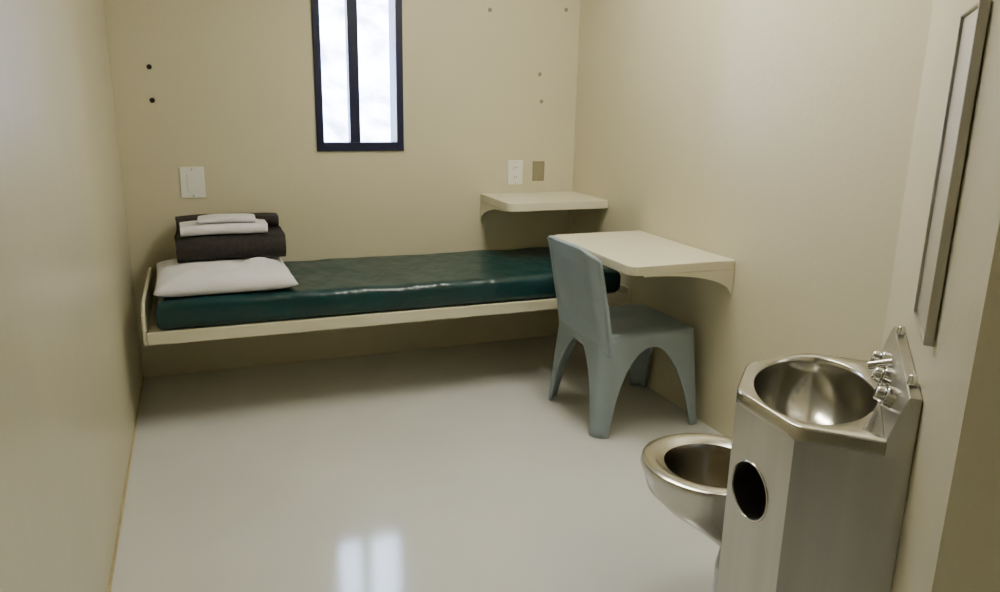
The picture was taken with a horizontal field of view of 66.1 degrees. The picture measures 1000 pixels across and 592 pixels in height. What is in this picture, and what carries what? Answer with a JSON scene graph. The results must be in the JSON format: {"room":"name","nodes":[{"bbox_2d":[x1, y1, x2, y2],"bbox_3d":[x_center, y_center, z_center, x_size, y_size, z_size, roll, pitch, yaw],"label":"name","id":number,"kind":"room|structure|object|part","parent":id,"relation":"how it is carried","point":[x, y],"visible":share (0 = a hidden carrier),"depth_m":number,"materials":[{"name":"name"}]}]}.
{"room":"prison interior","nodes":[
{"label":"prison interior","id":0,"kind":"room"},
{"bbox_2d":[0,0,142,591],"bbox_3d":[-0.975,-0.202,1.202,0.250,2.650,5.370,-5,16,-21],"label":"wall","id":1,"kind":"structure","parent":0,"point":[71,375],"depth_m":1.93,"materials":[{"name":"beige paint"}]},
{"bbox_2d":[107,376,143,591],"bbox_3d":[-0.917,1.042,1.675,0.008,0.006,5.158,-5,16,-21],"label":"trim","id":2,"kind":"structure","parent":1,"relation":"attached to","point":[135,427],"depth_m":2.80,"materials":[{"name":"beige"}]},
{"bbox_2d":[103,0,579,376],"bbox_3d":[-0.740,-0.981,4.211,2.947,2.650,0.250,-5,16,-21],"label":"wall","id":3,"kind":"structure","parent":0,"point":[230,82],"depth_m":4.13,"materials":[{"name":"beige paint"}]},
{"bbox_2d":[179,167,205,197],"bbox_3d":[-1.542,-0.569,3.851,0.115,0.155,0.012,-5,16,-21],"label":"plate","id":4,"kind":"object","parent":3,"relation":"attached to","point":[192,181],"visible":1,"depth_m":3.85,"materials":[{"name":"white plastic"}]},
{"bbox_3d":[-1.540,-0.568,3.847,0.051,0.093,0.004,-5,16,-21],"label":"panel","id":5,"kind":"part","parent":4,"relation":"part of","materials":[{"name":"white plastic"}]},
{"bbox_2d":[311,0,403,150],"bbox_3d":[-0.746,-1.293,4.018,0.466,1.048,0.082,-5,16,-21],"label":"frame","id":6,"kind":"object","parent":3,"relation":"attached to","point":[350,6],"visible":0.96,"depth_m":4.04,"materials":[{"name":"paint"}]},
{"bbox_2d":[148,291,621,332],"bbox_3d":[-0.548,-0.005,3.981,2.305,0.020,0.766,-5,16,-21],"label":"frame","id":7,"kind":"object","parent":3,"relation":"attached to","point":[152,327],"visible":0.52,"depth_m":3.53,"materials":[{"name":"paint"}]},
{"bbox_2d":[141,267,153,345],"bbox_3d":[-1.625,0.033,3.550,0.014,0.175,0.778,-5,16,-21],"label":"rail","id":8,"kind":"object","parent":7,"relation":"attached to","point":[147,299],"visible":0.86,"depth_m":3.39,"materials":[{"name":"metal"}]},
{"bbox_2d":[147,293,626,345],"bbox_3d":[-0.407,0.096,3.633,2.305,0.057,0.012,-5,16,-21],"label":"rail","id":9,"kind":"object","parent":7,"relation":"attached to","point":[295,326],"visible":1,"depth_m":3.52,"materials":[{"name":"metal"}]},
{"bbox_2d":[156,247,620,329],"bbox_3d":[-0.539,-0.080,3.957,2.239,0.134,0.734,-5,16,-21],"label":"mattress","id":10,"kind":"object","parent":7,"relation":"on","point":[360,285],"visible":0.77,"depth_m":3.70,"materials":[{"name":"green plastic"}]},
{"bbox_2d":[153,257,298,296],"bbox_3d":[-1.302,-0.128,3.618,0.600,0.100,0.660,-5,16,-22],"label":"pillow","id":11,"kind":"object","parent":10,"relation":"on","point":[206,277],"visible":0.88,"depth_m":3.40,"materials":[{"name":"white fabric"}]},
{"bbox_2d":[174,213,285,261],"bbox_3d":[-1.330,-0.293,3.789,0.507,0.186,0.326,-5,16,-21],"label":"folded blanket","id":12,"kind":"object","parent":11,"relation":"on","point":[272,243],"visible":0.69,"depth_m":3.68,"materials":[{"name":"grey fabric"}]},
{"bbox_2d":[180,219,267,236],"bbox_3d":[-1.336,-0.333,3.718,0.397,0.054,0.166,-5,16,-21],"label":"sheet","id":13,"kind":"object","parent":12,"relation":"on","point":[188,228],"visible":0.95,"depth_m":3.66,"materials":[{"name":"white fabric"}]},
{"bbox_2d":[197,213,255,223],"bbox_3d":[-1.325,-0.377,3.722,0.264,0.025,0.150,-5,16,-21],"label":"folded towel","id":14,"kind":"object","parent":13,"relation":"on","point":[233,217],"visible":1,"depth_m":3.68,"materials":[{"name":"white fabric"}]},
{"bbox_2d":[618,283,629,302],"bbox_3d":[0.534,-0.097,4.387,0.012,0.085,0.778,-5,16,-21],"label":"rail","id":15,"kind":"object","parent":7,"relation":"attached to","point":[624,289],"visible":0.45,"depth_m":4.05,"materials":[{"name":"metal"}]},
{"bbox_2d":[388,0,393,141],"bbox_3d":[-0.794,-1.325,4.137,0.466,1.048,0.179,-5,16,-21],"label":"outer reveal","id":16,"kind":"object","parent":3,"relation":"attached to","point":[389,1],"visible":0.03,"depth_m":4.29,"materials":[{"name":"white paint"}]},
{"bbox_2d":[507,160,522,184],"bbox_3d":[0.089,-0.719,4.469,0.092,0.140,0.012,-5,16,-21],"label":"electrical outlet","id":17,"kind":"object","parent":3,"relation":"attached to","point":[515,167],"visible":1,"depth_m":4.47,"materials":[{"name":"white plastic"}]},
{"bbox_2d":[532,161,544,180],"bbox_3d":[0.227,-0.736,4.521,0.075,0.115,0.012,-5,16,-21],"label":"light switch","id":18,"kind":"object","parent":3,"relation":"attached to","point":[538,166],"visible":1,"depth_m":4.52,"materials":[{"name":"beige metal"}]},
{"bbox_2d":[480,191,607,223],"bbox_3d":[0.241,-0.474,4.353,0.590,0.175,0.448,-5,16,-21],"label":"wall shelf","id":19,"kind":"object","parent":3,"relation":"attached to","point":[571,201],"visible":1,"depth_m":4.22,"materials":[{"name":"metal"}]},
{"bbox_2d":[111,335,723,591],"bbox_3d":[0.210,0.997,2.141,2.947,0.100,5.620,-5,16,-21],"label":"floor","id":20,"kind":"structure","parent":0,"point":[454,468],"depth_m":2.97,"materials":[{"name":"grey concrete"}]},
{"bbox_2d":[547,235,695,438],"bbox_3d":[0.550,0.141,3.577,0.625,0.844,0.540,-5,16,-21],"label":"plastic chair","id":21,"kind":"object","parent":20,"relation":"on","point":[616,340],"visible":1,"depth_m":3.41,"materials":[{"name":"grey plastic"}]},
{"bbox_3d":[0.333,-0.015,3.447,0.146,0.468,0.500,-5,16,-21],"label":"backrest","id":22,"kind":"part","parent":21,"relation":"part of","materials":[{"name":"grey plastic"}]},
{"bbox_3d":[0.585,0.123,3.586,0.480,0.034,0.470,-5,16,-21],"label":"seat","id":23,"kind":"part","parent":21,"relation":"part of","materials":[{"name":"grey plastic"}]},
{"bbox_2d":[640,326,922,591],"bbox_3d":[0.652,0.508,2.015,0.636,0.919,0.695,7,16,23],"label":"sink","id":24,"kind":"object","parent":20,"relation":"on","point":[807,492],"visible":1,"depth_m":1.69,"materials":[{"name":"silver metal"}]},
{"bbox_3d":[0.625,0.604,2.221,0.449,0.276,0.394,7,16,23],"label":"toilet bowl","id":25,"kind":"part","parent":24,"relation":"part of","materials":[{"name":"silver metal"}]},
{"bbox_3d":[0.613,0.570,2.218,0.287,0.182,0.270,7,16,23],"label":"bowl interior","id":26,"kind":"part","parent":24,"relation":"part of","materials":[{"name":"metal"}]},
{"bbox_3d":[0.886,0.158,1.788,0.056,0.033,0.022,7,16,23],"label":"spout","id":27,"kind":"part","parent":24,"relation":"part of","materials":[{"name":"silver metal"}]},
{"bbox_2d":[571,0,933,437],"bbox_3d":[0.988,-0.769,3.522,0.250,2.650,2.348,-5,16,-21],"label":"wall","id":28,"kind":"structure","parent":0,"point":[774,138],"depth_m":3.12,"materials":[{"name":"beige paint"}]},
{"bbox_2d":[554,230,734,295],"bbox_3d":[0.624,-0.150,3.540,0.505,0.160,0.770,-5,16,-21],"label":"desk","id":29,"kind":"object","parent":28,"relation":"attached to","point":[632,253],"visible":0.81,"depth_m":3.31,"materials":[{"name":"paint"}]},
{"bbox_2d":[881,0,999,591],"bbox_3d":[1.439,-0.079,0.905,1.377,2.650,3.022,-5,16,-21],"label":"wall","id":30,"kind":"structure","parent":0,"point":[949,540],"depth_m":1.22,"materials":[{"name":"beige paint"}]},
{"bbox_2d":[881,326,922,460],"bbox_3d":[0.896,0.199,1.742,0.052,0.130,0.543,7,16,23],"label":"backsplash","id":31,"kind":"structure","parent":30,"relation":"attached to","point":[900,422],"depth_m":1.52,"materials":[{"name":"silver metal"}]},
{"bbox_2d":[913,0,991,346],"bbox_3d":[0.850,-0.228,1.460,0.017,0.607,0.248,7,16,23],"label":"wall mirror","id":32,"kind":"object","parent":30,"relation":"attached to","point":[973,23],"depth_m":1.41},
{"label":"outside","id":33,"kind":"structure","parent":0,"visible":0},
{"bbox_3d":[-8.114,-3.617,20.462,60.000,0.100,35.530,-5,16,-21],"label":"ground","id":34,"kind":"structure","parent":33,"visible":0},
{"bbox_2d":[319,0,390,141],"bbox_3d":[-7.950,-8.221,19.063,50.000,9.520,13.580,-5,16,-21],"label":"window pane","id":35,"kind":"object","parent":34,"relation":"on","point":[372,15],"visible":0.04,"depth_m":18.57,"materials":[{"name":"white glass"}]}
]}

